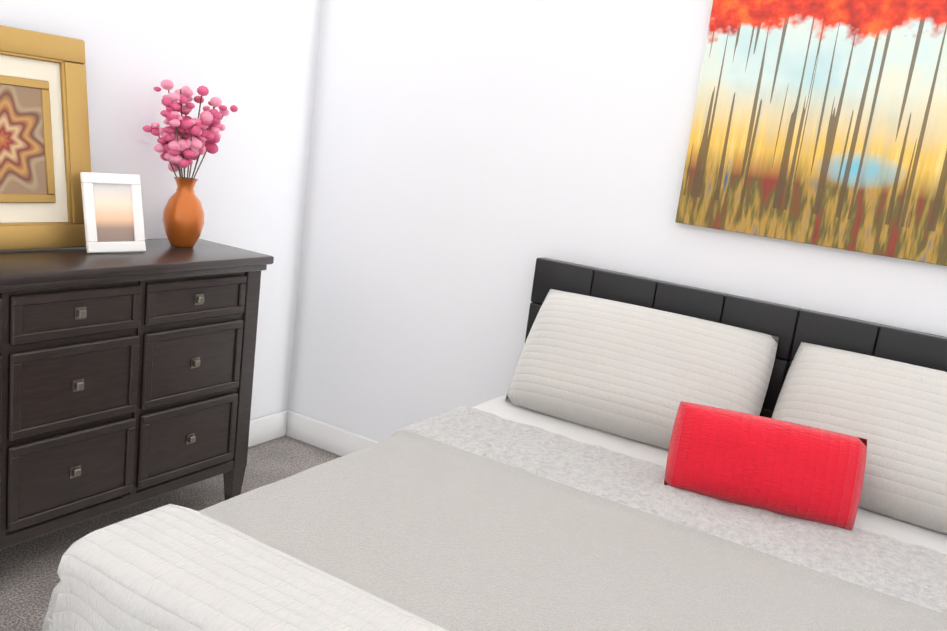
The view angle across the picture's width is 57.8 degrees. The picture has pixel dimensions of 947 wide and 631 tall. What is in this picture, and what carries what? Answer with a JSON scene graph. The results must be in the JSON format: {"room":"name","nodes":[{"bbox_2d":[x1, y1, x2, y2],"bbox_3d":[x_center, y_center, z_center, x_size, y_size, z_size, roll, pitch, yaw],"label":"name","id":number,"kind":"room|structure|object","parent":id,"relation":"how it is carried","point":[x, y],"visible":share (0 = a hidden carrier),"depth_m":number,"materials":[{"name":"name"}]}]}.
{"room":"bedroom","nodes":[
{"label":"bedroom","id":0,"kind":"room"},
{"bbox_2d":[0,0,321,419],"bbox_3d":[-2.182,-0.445,2.192,0.120,2.740,5.240,14,13,30],"label":"wall","id":1,"kind":"structure","parent":0,"point":[254,62],"depth_m":3.78,"materials":[{"name":"white paint"}]},
{"bbox_2d":[248,410,290,446],"bbox_3d":[-1.941,0.767,2.953,0.040,0.140,3.680,14,13,30],"label":"baseboard","id":2,"kind":"structure","parent":1,"relation":"attached to","point":[276,425],"depth_m":4.41,"materials":[{"name":"white wood"}]},
{"bbox_2d":[0,436,340,630],"bbox_3d":[-0.037,1.341,1.834,4.600,0.060,3.750,14,13,30],"label":"floor","id":3,"kind":"structure","parent":0,"point":[30,580],"depth_m":3.31,"materials":[{"name":"carpet"}]},
{"bbox_2d":[0,238,273,549],"bbox_3d":[-1.522,0.323,3.017,0.480,1.080,1.690,14,13,30],"label":"dresser","id":4,"kind":"object","parent":3,"relation":"on","point":[126,379],"visible":0.98,"depth_m":3.03,"materials":[{"name":"brown wood"}]},
{"bbox_2d":[0,25,90,250],"bbox_3d":[-1.575,-0.588,2.863,0.135,0.736,0.640,14,13,30],"label":"picture","id":5,"kind":"object","parent":4,"relation":"on","point":[45,159],"visible":0.83,"depth_m":2.98,"materials":[{"name":"gold wood"}]},
{"bbox_2d":[0,78,47,194],"bbox_3d":[-1.576,-0.588,2.863,0.004,0.360,0.300,5,9,31],"label":"art","id":6,"kind":"object","parent":5,"relation":"attached to","point":[23,104],"depth_m":2.93},
{"bbox_2d":[80,172,145,252],"bbox_3d":[-1.321,-0.377,3.134,0.108,0.280,0.225,16,14,35],"label":"photo frame","id":7,"kind":"object","parent":4,"relation":"on","point":[113,213],"visible":1,"depth_m":3.12,"materials":[{"name":"white wood"}]},
{"bbox_2d":[143,79,237,247],"bbox_3d":[-1.130,-0.597,3.419,0.249,0.643,0.368,14,13,30],"label":"flower vase","id":8,"kind":"object","parent":4,"relation":"on","point":[185,141],"visible":1,"depth_m":3.34,"materials":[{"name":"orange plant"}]},
{"bbox_2d":[42,257,946,630],"bbox_3d":[0.544,0.685,2.236,2.330,1.199,2.299,14,13,30],"label":"bed","id":9,"kind":"object","parent":3,"relation":"on","point":[632,453],"visible":1,"depth_m":2.45,"materials":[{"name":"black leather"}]},
{"bbox_2d":[504,288,778,468],"bbox_3d":[0.605,0.205,3.191,0.930,0.455,0.391,14,13,30],"label":"pillow","id":10,"kind":"object","parent":9,"relation":"on","point":[617,367],"depth_m":3.09,"materials":[{"name":"white fabric"}]},
{"bbox_2d":[756,341,946,572],"bbox_3d":[1.423,0.407,2.710,0.930,0.455,0.394,14,13,30],"label":"pillow","id":11,"kind":"object","parent":9,"relation":"on","point":[894,400],"depth_m":2.68,"materials":[{"name":"white fabric"}]},
{"bbox_2d":[288,0,946,441],"bbox_3d":[1.146,-0.228,3.192,4.840,2.740,0.120,14,13,30],"label":"wall","id":12,"kind":"structure","parent":0,"point":[470,162],"depth_m":3.75,"materials":[{"name":"white paint"}]},
{"bbox_2d":[289,411,378,456],"bbox_3d":[0.949,1.043,3.393,4.600,0.140,0.020,14,13,30],"label":"baseboard","id":13,"kind":"structure","parent":12,"relation":"attached to","point":[320,434],"depth_m":4.38,"materials":[{"name":"white wood"}]},
{"bbox_2d":[675,0,946,265],"bbox_3d":[1.299,-0.763,2.935,1.070,1.060,0.038,14,13,30],"label":"framed picture","id":14,"kind":"object","parent":12,"relation":"attached to","point":[820,122],"visible":0.88,"depth_m":2.97}
]}

